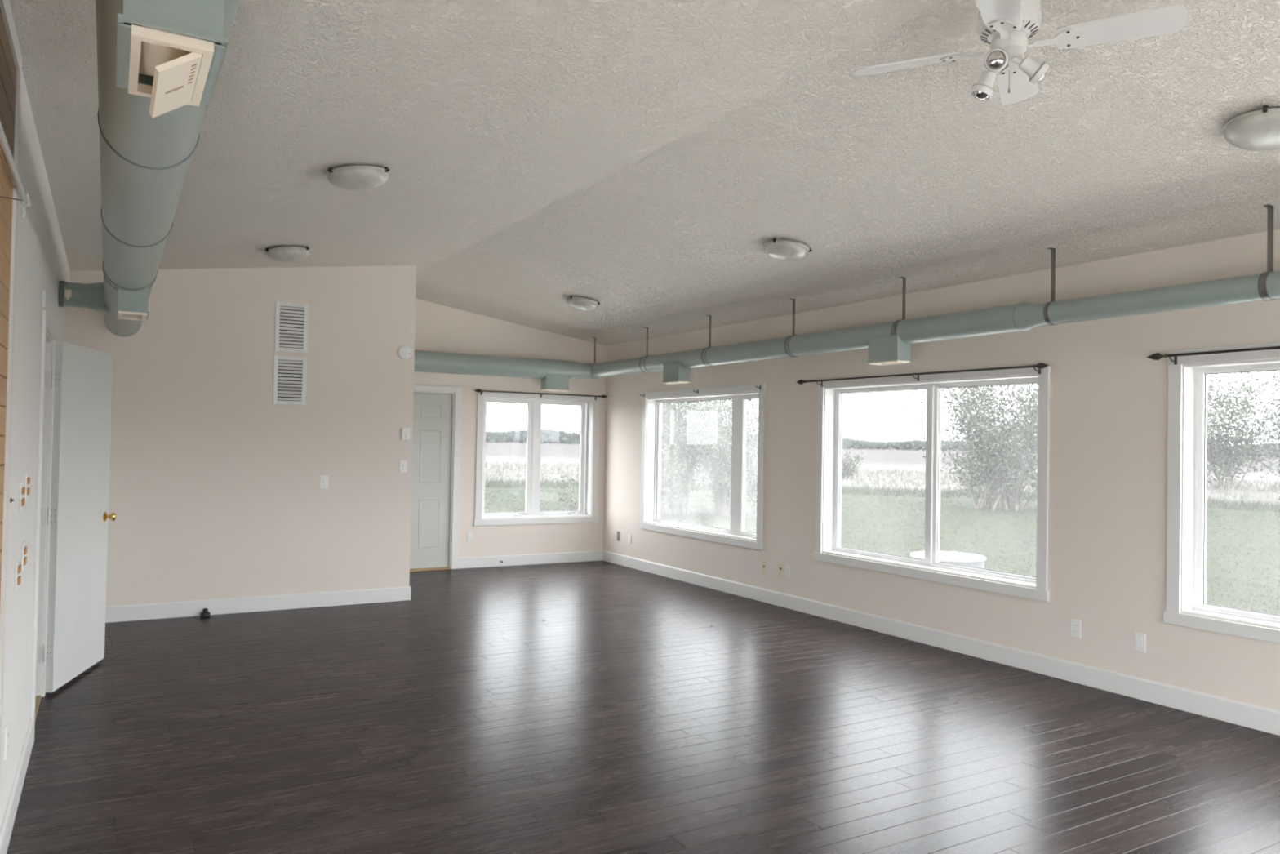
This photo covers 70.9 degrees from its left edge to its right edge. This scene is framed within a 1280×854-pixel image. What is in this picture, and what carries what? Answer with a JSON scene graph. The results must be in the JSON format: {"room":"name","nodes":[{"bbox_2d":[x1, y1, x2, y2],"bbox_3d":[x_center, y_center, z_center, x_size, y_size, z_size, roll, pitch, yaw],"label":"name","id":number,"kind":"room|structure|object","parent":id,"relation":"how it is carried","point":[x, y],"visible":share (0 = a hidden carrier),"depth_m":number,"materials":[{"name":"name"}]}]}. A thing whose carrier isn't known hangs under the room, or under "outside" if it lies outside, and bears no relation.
{"room":"empty living room","nodes":[
{"label":"empty living room","id":0,"kind":"room"},
{"bbox_2d":[0,7,69,827],"bbox_3d":[-2.063,0.136,2.774,0.140,2.788,9.878,2,-1,-31],"label":"wall","id":1,"kind":"structure","parent":0,"point":[42,262],"depth_m":3.51,"materials":[{"name":"white paint"}]},
{"bbox_2d":[3,722,8,759],"bbox_3d":[-2.267,1.124,3.219,0.010,0.115,0.070,2,-1,-31],"label":"wall outlet","id":2,"kind":"object","parent":1,"relation":"attached to","point":[6,726],"visible":1,"depth_m":3.19,"materials":[{"name":"white plastic"}]},
{"bbox_2d":[0,0,22,787],"bbox_3d":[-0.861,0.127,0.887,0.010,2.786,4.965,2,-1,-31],"label":"door","id":3,"kind":"structure","parent":1,"relation":"attached to","point":[5,5],"depth_m":2.98,"materials":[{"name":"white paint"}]},
{"bbox_2d":[0,121,31,218],"bbox_3d":[-0.899,-0.707,1.022,0.042,0.240,4.986,2,-1,-31],"label":"curtain rod","id":4,"kind":"object","parent":1,"relation":"attached to","point":[22,196],"visible":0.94,"depth_m":2.76,"materials":[{"name":"white metal"}]},
{"bbox_2d":[0,719,33,853],"bbox_3d":[-3.326,1.480,4.997,0.014,0.128,4.724,2,-1,-31],"label":"baseboard","id":5,"kind":"structure","parent":1,"relation":"attached to","point":[6,826],"depth_m":3.56,"materials":[{"name":"white paint"}]},
{"bbox_2d":[14,557,21,591],"bbox_3d":[-2.403,0.571,3.478,0.012,0.115,0.115,2,-1,-31],"label":"wall switch","id":6,"kind":"object","parent":1,"relation":"attached to","point":[18,566],"visible":1,"depth_m":3.44,"materials":[{"name":"white plastic"}]},
{"bbox_2d":[17,575,21,585],"bbox_3d":[-2.401,0.593,3.479,0.007,0.026,0.080,2,-1,-31],"label":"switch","id":7,"kind":"object","parent":6,"relation":"attached to","point":[19,577],"depth_m":3.45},
{"bbox_2d":[17,564,21,573],"bbox_3d":[-2.401,0.549,3.480,0.007,0.026,0.080,2,-1,-31],"label":"socket","id":8,"kind":"object","parent":6,"relation":"attached to","point":[19,565],"depth_m":3.46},
{"bbox_2d":[18,480,25,511],"bbox_3d":[-2.438,0.274,3.552,0.012,0.115,0.115,2,-1,-31],"label":"wall switch","id":9,"kind":"object","parent":1,"relation":"attached to","point":[22,490],"visible":1,"depth_m":3.52,"materials":[{"name":"white plastic"}]},
{"bbox_2d":[21,497,25,506],"bbox_3d":[-2.437,0.296,3.553,0.007,0.026,0.080,2,-1,-31],"label":"socket","id":10,"kind":"object","parent":9,"relation":"attached to","point":[23,500],"depth_m":3.52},
{"bbox_2d":[22,487,25,494],"bbox_3d":[-2.436,0.252,3.554,0.007,0.026,0.080,2,-1,-31],"label":"socket","id":11,"kind":"object","parent":9,"relation":"attached to","point":[23,488],"depth_m":3.54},
{"bbox_2d":[21,540,26,571],"bbox_3d":[-2.545,0.532,3.720,0.012,0.115,0.115,2,-1,-31],"label":"wall switch","id":12,"kind":"object","parent":1,"relation":"attached to","point":[24,562],"visible":1,"depth_m":3.69,"materials":[{"name":"white plastic"}]},
{"bbox_2d":[23,546,26,554],"bbox_3d":[-2.542,0.510,3.721,0.007,0.026,0.080,2,-1,-31],"label":"socket","id":13,"kind":"object","parent":12,"relation":"attached to","point":[24,547],"depth_m":3.69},
{"bbox_2d":[23,556,26,564],"bbox_3d":[-2.543,0.554,3.721,0.007,0.026,0.080,2,-1,-31],"label":"socket","id":14,"kind":"object","parent":12,"relation":"attached to","point":[24,557],"depth_m":3.70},
{"bbox_2d":[24,471,30,500],"bbox_3d":[-2.570,0.247,3.776,0.012,0.115,0.115,2,-1,-31],"label":"wall switch","id":15,"kind":"object","parent":1,"relation":"attached to","point":[27,474],"visible":0.98,"depth_m":3.74,"materials":[{"name":"white plastic"}]},
{"bbox_2d":[26,477,30,484],"bbox_3d":[-2.568,0.226,3.778,0.007,0.026,0.080,2,-1,-31],"label":"socket","id":16,"kind":"object","parent":15,"relation":"attached to","point":[28,478],"depth_m":3.75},
{"bbox_2d":[26,487,30,494],"bbox_3d":[-2.569,0.270,3.777,0.007,0.026,0.080,2,-1,-31],"label":"socket","id":17,"kind":"object","parent":15,"relation":"attached to","point":[28,488],"depth_m":3.76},
{"bbox_2d":[41,289,46,308],"bbox_3d":[-2.877,-0.617,4.344,0.018,0.083,0.060,2,-1,-31],"label":"door chime","id":18,"kind":"object","parent":1,"relation":"attached to","point":[43,291],"visible":1,"depth_m":4.32,"materials":[{"name":"white plastic"}]},
{"bbox_2d":[30,309,116,744],"bbox_3d":[-3.362,0.490,5.145,0.336,2.113,1.754,1,-1,-19],"label":"door","id":19,"kind":"structure","parent":1,"relation":"in","point":[77,469],"depth_m":5.37,"materials":[{"name":"white paint"}]},
{"bbox_2d":[58,0,239,337],"bbox_3d":[-1.737,-0.766,2.893,0.496,0.422,9.332,2,-1,-31],"label":"air duct","id":20,"kind":"object","parent":1,"relation":"attached to","point":[159,62],"visible":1,"depth_m":2.23,"materials":[{"name":"teal metal"}]},
{"bbox_2d":[117,311,146,320],"bbox_3d":[-2.751,-0.602,4.872,0.134,0.015,0.296,2,-1,-31],"label":"grille","id":21,"kind":"object","parent":20,"relation":"attached to","point":[126,315],"depth_m":4.84,"materials":[{"name":"beige plastic"}]},
{"bbox_2d":[128,24,213,106],"bbox_3d":[-0.808,-0.624,1.542,0.116,0.038,0.280,2,-1,-31],"label":"grille","id":22,"kind":"object","parent":20,"relation":"attached to","point":[149,47],"depth_m":1.51,"materials":[{"name":"beige plastic"}]},
{"bbox_2d":[67,265,416,606],"bbox_3d":[-3.894,0.019,8.588,2.898,3.153,1.994,2,-1,-31],"label":"wall partition","id":23,"kind":"structure","parent":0,"point":[215,491],"depth_m":7.76,"materials":[{"name":"beige paint"}]},
{"bbox_2d":[105,586,411,622],"bbox_3d":[-3.801,1.531,8.510,2.772,0.128,1.808,2,-1,-31],"label":"baseboard","id":24,"kind":"structure","parent":23,"relation":"attached to","point":[272,602],"depth_m":7.74,"materials":[{"name":"white paint"}]},
{"bbox_2d":[272,355,306,405],"bbox_3d":[-3.076,-0.409,7.908,0.274,0.430,0.014,2,-1,-31],"label":"air vent","id":25,"kind":"object","parent":23,"relation":"in","point":[290,375],"visible":1,"depth_m":7.91,"materials":[{"name":"white plastic"}]},
{"bbox_2d":[274,301,308,352],"bbox_3d":[-3.064,-0.877,7.918,0.274,0.436,0.014,2,-1,-31],"label":"air vent","id":26,"kind":"object","parent":23,"relation":"in","point":[291,328],"visible":1,"depth_m":7.92,"materials":[{"name":"white plastic"}]},
{"bbox_2d":[320,475,328,488],"bbox_3d":[-2.825,0.492,8.049,0.070,0.115,0.018,2,-1,-31],"label":"wall switch","id":27,"kind":"object","parent":23,"relation":"attached to","point":[323,478],"visible":1,"depth_m":8.05,"materials":[{"name":"white plastic"}]},
{"bbox_2d":[399,460,407,472],"bbox_3d":[-2.212,0.370,8.412,0.070,0.115,0.018,2,-1,-31],"label":"wall switch","id":28,"kind":"object","parent":23,"relation":"attached to","point":[403,464],"visible":1,"depth_m":8.41,"materials":[{"name":"white plastic"}]},
{"bbox_2d":[397,345,412,359],"bbox_3d":[-2.197,-0.697,8.413,0.136,0.136,0.042,2,-1,-31],"label":"smoke detector","id":29,"kind":"object","parent":23,"relation":"attached to","point":[404,352],"visible":1,"depth_m":8.39,"materials":[{"name":"white plastic"}]},
{"bbox_2d":[400,427,409,439],"bbox_3d":[-2.196,0.066,8.414,0.074,0.115,0.034,2,-1,-31],"label":"thermostat","id":30,"kind":"object","parent":23,"relation":"attached to","point":[405,432],"visible":1,"depth_m":8.40,"materials":[{"name":"white plastic"}]},
{"bbox_2d":[413,298,606,567],"bbox_3d":[-1.801,0.085,10.867,3.025,3.174,0.200,2,-1,-31],"label":"wall","id":31,"kind":"structure","parent":0,"point":[437,327],"depth_m":10.81,"materials":[{"name":"beige paint"}]},
{"bbox_2d":[409,384,462,571],"bbox_3d":[-2.612,0.583,10.336,1.082,2.130,0.184,2,-1,-31],"label":"door","id":32,"kind":"structure","parent":31,"relation":"in","point":[434,422],"depth_m":10.44,"materials":[{"name":"grey paint"}]},
{"bbox_2d":[466,532,472,542],"bbox_3d":[-2.009,1.297,10.616,0.070,0.115,0.008,2,-1,-31],"label":"wall outlet","id":33,"kind":"object","parent":31,"relation":"attached to","point":[469,535],"visible":1,"depth_m":10.61,"materials":[{"name":"white plastic"}]},
{"bbox_2d":[457,550,602,568],"bbox_3d":[-1.307,1.619,11.026,1.910,0.128,0.014,2,-1,-31],"label":"baseboard","id":34,"kind":"structure","parent":31,"relation":"attached to","point":[596,555],"depth_m":10.99,"materials":[{"name":"white paint"}]},
{"bbox_2d":[473,391,599,525],"bbox_3d":[-1.286,0.394,11.154,1.662,1.592,0.218,2,-1,-31],"label":"window","id":35,"kind":"structure","parent":31,"relation":"in","point":[589,410],"depth_m":11.18,"materials":[{"name":"white paint"}]},
{"bbox_2d":[474,388,607,399],"bbox_3d":[-1.187,-0.393,11.056,1.795,0.072,0.060,2,-1,-31],"label":"curtain rod","id":36,"kind":"object","parent":31,"relation":"attached to","point":[478,390],"visible":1,"depth_m":11.01,"materials":[{"name":"brown metal"}]},
{"bbox_2d":[6,560,1279,853],"bbox_3d":[-0.023,1.707,5.129,6.123,0.200,11.872,2,-1,-31],"label":"floor","id":37,"kind":"structure","parent":0,"point":[451,717],"depth_m":4.59,"materials":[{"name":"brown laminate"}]},
{"bbox_2d":[200,608,210,617],"bbox_3d":[-3.627,1.547,7.509,0.076,0.068,0.076,2,-1,-31],"label":"door stop","id":38,"kind":"object","parent":37,"relation":"on","point":[205,613],"visible":1,"depth_m":7.49,"materials":[{"name":"black rubber"}]},
{"bbox_2d":[8,0,1279,346],"bbox_3d":[0.051,-1.409,5.192,6.883,0.711,12.472,2,-1,-31],"label":"ceiling","id":39,"kind":"structure","parent":0,"point":[638,159],"depth_m":4.50,"materials":[{"name":"white paint"}]},
{"bbox_2d":[264,245,310,262],"bbox_3d":[-2.752,-1.347,7.010,0.337,0.114,0.348,2,-1,-31],"label":"ceiling light","id":40,"kind":"object","parent":39,"relation":"attached to","point":[287,253],"visible":1,"depth_m":6.91,"materials":[{"name":"white glass"}]},
{"bbox_2d":[325,165,389,190],"bbox_3d":[-1.547,-1.357,4.912,0.337,0.114,0.348,2,-1,-31],"label":"ceiling light","id":41,"kind":"object","parent":39,"relation":"attached to","point":[349,177],"visible":1,"depth_m":4.81,"materials":[{"name":"white glass"}]},
{"bbox_2d":[566,295,599,310],"bbox_3d":[-0.591,-1.248,9.126,0.337,0.120,0.348,2,-1,-31],"label":"ceiling light","id":42,"kind":"object","parent":39,"relation":"attached to","point":[578,303],"visible":1,"depth_m":9.02,"materials":[{"name":"white glass"}]},
{"bbox_2d":[594,337,597,378],"bbox_3d":[-0.557,-0.846,11.107,0.193,0.506,0.028,2,-1,-31],"label":"hanger","id":43,"kind":"object","parent":39,"relation":"hanging from","point":[594,338],"visible":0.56,"depth_m":11.11,"materials":[{"name":"grey metal"}]},
{"bbox_2d":[638,327,649,373],"bbox_3d":[0.079,-0.853,10.032,0.193,0.506,0.028,2,-1,-31],"label":"hanger","id":44,"kind":"object","parent":39,"relation":"hanging from","point":[643,327],"visible":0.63,"depth_m":10.02,"materials":[{"name":"grey metal"}]},
{"bbox_2d":[701,315,711,366],"bbox_3d":[0.698,-0.860,8.985,0.193,0.506,0.028,2,-1,-31],"label":"hanger","id":45,"kind":"object","parent":39,"relation":"hanging from","point":[709,341],"visible":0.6,"depth_m":8.97,"materials":[{"name":"grey metal"}]},
{"bbox_2d":[763,238,812,261],"bbox_3d":[1.039,-1.259,6.439,0.337,0.120,0.348,2,-1,-31],"label":"ceiling light","id":46,"kind":"object","parent":39,"relation":"attached to","point":[781,250],"visible":1,"depth_m":6.34,"materials":[{"name":"white glass"}]},
{"bbox_2d":[783,298,795,356],"bbox_3d":[1.347,-0.866,7.888,0.193,0.506,0.028,2,-1,-31],"label":"hanger","id":47,"kind":"object","parent":39,"relation":"hanging from","point":[793,300],"visible":0.6,"depth_m":7.88,"materials":[{"name":"grey metal"}]},
{"bbox_2d":[893,276,906,334],"bbox_3d":[1.993,-0.873,6.795,0.193,0.506,0.028,2,-1,-31],"label":"hanger","id":48,"kind":"object","parent":39,"relation":"hanging from","point":[904,278],"visible":0.6,"depth_m":6.79,"materials":[{"name":"grey metal"}]},
{"bbox_2d":[854,0,1188,105],"bbox_3d":[1.266,-1.350,3.086,0.805,0.449,0.805,1,-1,-18],"label":"ceiling fan","id":49,"kind":"object","parent":39,"relation":"hanging from","point":[1006,25],"visible":1,"depth_m":3.00,"materials":[{"name":"white metal"}]},
{"bbox_2d":[1043,247,1057,325],"bbox_3d":[2.627,-0.890,5.722,0.152,0.486,0.028,2,-1,-31],"label":"hanger","id":50,"kind":"object","parent":39,"relation":"hanging from","point":[1053,250],"visible":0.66,"depth_m":5.71,"materials":[{"name":"grey metal"}]},
{"bbox_2d":[1222,105,1279,151],"bbox_3d":[2.673,-1.261,3.839,0.337,0.120,0.348,2,-1,-31],"label":"ceiling light","id":51,"kind":"object","parent":39,"relation":"attached to","point":[1257,130],"visible":1,"depth_m":3.79,"materials":[{"name":"white glass"}]},
{"bbox_2d":[1259,204,1275,300],"bbox_3d":[3.260,-0.897,4.652,0.152,0.486,0.028,2,-1,-31],"label":"hanger","id":52,"kind":"object","parent":39,"relation":"hanging from","point":[1270,208],"visible":0.66,"depth_m":4.65,"materials":[{"name":"grey metal"}]},
{"bbox_2d":[413,270,1279,391],"bbox_3d":[1.129,-0.671,5.705,2.778,0.379,11.258,2,-1,-31],"label":"air duct","id":53,"kind":"object","parent":52,"relation":"hanging from","point":[884,348],"visible":0.93,"depth_m":6.82,"materials":[{"name":"teal metal"}]},
{"bbox_2d":[541,389,568,391],"bbox_3d":[-1.022,-0.442,10.795,0.296,0.015,0.134,2,-1,-31],"label":"grille","id":54,"kind":"object","parent":53,"relation":"attached to","point":[562,390],"depth_m":10.77,"materials":[{"name":"beige plastic"}]},
{"bbox_2d":[663,381,688,383],"bbox_3d":[0.380,-0.469,9.446,0.134,0.015,0.296,2,-1,-31],"label":"grille","id":55,"kind":"object","parent":53,"relation":"attached to","point":[664,382],"depth_m":9.43,"materials":[{"name":"beige plastic"}]},
{"bbox_2d":[868,360,910,364],"bbox_3d":[1.902,-0.493,6.872,0.134,0.015,0.296,2,-1,-31],"label":"grille","id":56,"kind":"object","parent":53,"relation":"attached to","point":[870,362],"depth_m":6.85,"materials":[{"name":"beige plastic"}]},
{"bbox_2d":[484,441,1279,614],"bbox_3d":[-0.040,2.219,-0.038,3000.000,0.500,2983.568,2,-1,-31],"label":"ground","id":57,"kind":"structure","parent":0,"point":[900,460],"depth_m":25.26,"materials":[{"name":"green plant"}]},
{"bbox_2d":[518,435,549,444],"bbox_3d":[-32.923,4.083,276.451,9.640,4.177,10.359,2,-1,-31],"label":"tree","id":58,"kind":"object","parent":57,"relation":"on","point":[522,435],"visible":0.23,"depth_m":276.72,"materials":[{"name":"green plant"}]},
{"bbox_2d":[551,471,578,510],"bbox_3d":[-1.293,1.679,19.059,1.137,1.454,0.812,2,-1,-31],"label":"young sapling","id":59,"kind":"object","parent":57,"relation":"on","point":[568,500],"visible":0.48,"depth_m":19.09,"materials":[{"name":"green plant"}]},
{"bbox_2d":[660,400,732,514],"bbox_3d":[0.279,0.017,24.309,4.541,4.879,4.109,1,-1,20],"label":"leafy tree","id":60,"kind":"object","parent":57,"relation":"on","point":[667,468],"visible":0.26,"depth_m":23.78,"materials":[{"name":"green plant"}]},
{"bbox_2d":[660,400,732,515],"bbox_3d":[0.968,0.503,25.001,3.054,3.948,2.997,2,-1,-31],"label":"leafy tree","id":61,"kind":"object","parent":57,"relation":"on","point":[675,507],"visible":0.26,"depth_m":24.64,"materials":[{"name":"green plant"}]},
{"bbox_2d":[680,399,758,515],"bbox_3d":[2.473,0.436,24.812,3.296,4.126,3.320,1,-1,0],"label":"leafy tree","id":62,"kind":"object","parent":57,"relation":"on","point":[722,486],"visible":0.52,"depth_m":24.42,"materials":[{"name":"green plant"}]},
{"bbox_2d":[747,461,756,507],"bbox_3d":[4.184,0.893,24.994,2.223,3.281,2.306,0,-1,40],"label":"leafy tree","id":63,"kind":"object","parent":57,"relation":"on","point":[755,490],"visible":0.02,"depth_m":25.01,"materials":[{"name":"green plant"}]},
{"bbox_2d":[841,448,863,479],"bbox_3d":[11.982,2.242,53.977,2.882,1.897,2.291,1,-1,6],"label":"bush","id":64,"kind":"object","parent":57,"relation":"on","point":[846,470],"visible":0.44,"depth_m":53.93,"materials":[{"name":"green plant"}]},
{"bbox_2d":[484,488,1279,613],"bbox_3d":[7.879,2.534,25.848,31.191,0.060,32.841,2,-1,-31],"label":"grass","id":65,"kind":"structure","parent":57,"relation":"on","point":[486,494],"depth_m":22.58,"materials":[{"name":"green plant"}]},
{"bbox_2d":[484,459,1279,502],"bbox_3d":[16.508,2.989,53.417,82.419,0.400,38.084,1,-1,18],"label":"reeds","id":66,"kind":"object","parent":57,"relation":"on","point":[877,472],"visible":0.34,"depth_m":52.38,"materials":[{"name":"plant"}]},
{"bbox_2d":[484,477,1279,512],"bbox_3d":[10.906,2.610,34.734,46.818,0.320,11.204,1,-1,17],"label":"grass","id":67,"kind":"structure","parent":57,"relation":"on","point":[1260,505],"depth_m":36.87,"materials":[{"name":"green plant"}]},
{"bbox_2d":[485,428,1279,457],"bbox_3d":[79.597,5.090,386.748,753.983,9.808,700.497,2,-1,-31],"label":"tree line","id":68,"kind":"object","parent":57,"relation":"on","point":[556,437],"visible":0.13,"depth_m":556.27,"materials":[{"name":"plant"}]},
{"bbox_2d":[899,383,1038,511],"bbox_3d":[11.872,0.052,28.923,5.082,5.406,6.528,1,-1,-15],"label":"shrub","id":69,"kind":"object","parent":57,"relation":"on","point":[1005,457],"visible":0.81,"depth_m":28.98,"materials":[{"name":"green plant"}]},
{"bbox_2d":[1206,401,1230,492],"bbox_3d":[17.250,-0.100,30.906,5.861,5.977,6.063,1,-1,5],"label":"shrub","id":70,"kind":"object","parent":57,"relation":"on","point":[1213,412],"visible":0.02,"depth_m":30.03,"materials":[{"name":"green plant"}]},
{"bbox_2d":[1206,370,1279,489],"bbox_3d":[31.419,-0.485,48.464,7.866,7.835,7.255,2,-1,-31],"label":"shrub","id":71,"kind":"object","parent":57,"relation":"on","point":[1220,446],"visible":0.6,"depth_m":47.93,"materials":[{"name":"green plant"}]},
{"bbox_2d":[1220,373,1279,474],"bbox_3d":[38.401,-0.579,50.051,9.319,8.346,8.727,1,-1,-1],"label":"shrub","id":72,"kind":"object","parent":57,"relation":"on","point":[1276,400],"visible":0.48,"depth_m":51.75,"materials":[{"name":"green plant"}]},
{"bbox_2d":[603,228,1279,711],"bbox_3d":[2.549,0.529,6.657,0.200,3.201,11.872,2,-1,-31],"label":"wall","id":73,"kind":"structure","parent":0,"point":[1108,494],"depth_m":6.03,"materials":[{"name":"beige paint"}]},
{"bbox_2d":[617,531,620,541],"bbox_3d":[-0.268,1.356,11.180,0.006,0.118,0.072,2,-1,-31],"label":"wall plate","id":74,"kind":"object","parent":73,"relation":"attached to","point":[618,532],"visible":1,"depth_m":11.17,"materials":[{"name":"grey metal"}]},
{"bbox_2d":[628,533,631,543],"bbox_3d":[-0.124,1.359,10.934,0.008,0.115,0.070,2,-1,-31],"label":"wall plate","id":75,"kind":"object","parent":73,"relation":"attached to","point":[629,535],"visible":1,"depth_m":10.93,"materials":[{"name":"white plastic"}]},
{"bbox_2d":[639,382,764,550],"bbox_3d":[0.692,0.392,9.777,0.218,1.622,2.327,2,-1,-31],"label":"window","id":76,"kind":"structure","parent":73,"relation":"in","point":[651,435],"depth_m":9.51,"materials":[{"name":"white paint"}]},
{"bbox_2d":[761,560,766,573],"bbox_3d":[1.200,1.353,8.694,0.008,0.115,0.070,2,-1,-31],"label":"wall jack","id":77,"kind":"object","parent":73,"relation":"attached to","point":[763,562],"visible":1,"depth_m":8.69,"materials":[{"name":"beige plastic"}]},
{"bbox_2d":[777,562,783,575],"bbox_3d":[1.327,1.342,8.480,0.008,0.115,0.070,2,-1,-31],"label":"wall jack","id":78,"kind":"object","parent":73,"relation":"attached to","point":[780,568],"visible":1,"depth_m":8.47,"materials":[{"name":"beige plastic"}]},
{"bbox_2d":[785,564,790,577],"bbox_3d":[1.379,1.348,8.392,0.008,0.115,0.070,2,-1,-31],"label":"wall outlet","id":79,"kind":"object","parent":73,"relation":"attached to","point":[787,566],"visible":1,"depth_m":8.39,"materials":[{"name":"white plastic"}]},
{"bbox_2d":[796,362,1048,386],"bbox_3d":[2.100,-0.397,7.146,0.074,0.082,2.570,2,-1,-31],"label":"curtain rod","id":80,"kind":"object","parent":73,"relation":"attached to","point":[1040,366],"visible":1,"depth_m":6.87,"materials":[{"name":"brown metal"}]},
{"bbox_2d":[813,366,1050,601],"bbox_3d":[2.257,0.393,7.128,0.218,1.587,2.331,2,-1,-31],"label":"window","id":81,"kind":"structure","parent":73,"relation":"in","point":[830,399],"depth_m":7.11,"materials":[{"name":"white paint"}]},
{"bbox_2d":[602,550,1279,735],"bbox_3d":[2.437,1.612,6.584,0.014,0.128,11.472,2,-1,-31],"label":"baseboard","id":82,"kind":"structure","parent":73,"relation":"attached to","point":[1245,714],"depth_m":6.33,"materials":[{"name":"white paint"}]},
{"bbox_2d":[1071,618,1080,638],"bbox_3d":[2.855,1.322,5.896,0.008,0.115,0.070,2,-1,-31],"label":"wall outlet","id":83,"kind":"object","parent":73,"relation":"attached to","point":[1075,624],"visible":1,"depth_m":5.89,"materials":[{"name":"white plastic"}]},
{"bbox_2d":[1072,622,1077,627],"bbox_3d":[2.854,1.302,5.895,0.003,0.028,0.034,2,-1,-31],"label":"socket","id":84,"kind":"object","parent":83,"relation":"attached to","point":[1074,624],"depth_m":5.90,"materials":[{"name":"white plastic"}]},
{"bbox_2d":[1072,629,1077,634],"bbox_3d":[2.853,1.341,5.894,0.003,0.028,0.034,2,-1,-31],"label":"socket","id":85,"kind":"object","parent":83,"relation":"attached to","point":[1074,631],"depth_m":5.90,"materials":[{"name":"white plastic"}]},
{"bbox_2d":[1133,631,1145,652],"bbox_3d":[3.071,1.322,5.529,0.008,0.115,0.070,2,-1,-31],"label":"wall plate","id":86,"kind":"object","parent":73,"relation":"attached to","point":[1139,637],"visible":1,"depth_m":5.53,"materials":[{"name":"white plastic"}]},
{"bbox_2d":[1146,346,1279,364],"bbox_3d":[3.731,-0.415,4.387,0.074,0.072,2.520,2,-1,-31],"label":"curtain rod","id":87,"kind":"object","parent":73,"relation":"attached to","point":[1157,356],"visible":1,"depth_m":5.18,"materials":[{"name":"brown metal"}]},
{"bbox_2d":[1163,342,1279,643],"bbox_3d":[3.838,0.353,4.456,0.218,1.633,2.336,2,-1,-31],"label":"window","id":88,"kind":"structure","parent":73,"relation":"in","point":[1187,417],"depth_m":5.35,"materials":[{"name":"white paint"}]},
{"bbox_3d":[1.109,2.142,8.310,11.533,0.080,19.200,2,-1,-31],"label":"gravel path","id":89,"kind":"object","parent":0,"visible":0},
{"bbox_2d":[910,551,986,568],"bbox_3d":[4.217,1.992,12.332,0.990,0.467,0.990,2,-1,-31],"label":"table","id":90,"kind":"object","parent":89,"relation":"on","point":[954,557],"visible":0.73,"depth_m":12.08,"materials":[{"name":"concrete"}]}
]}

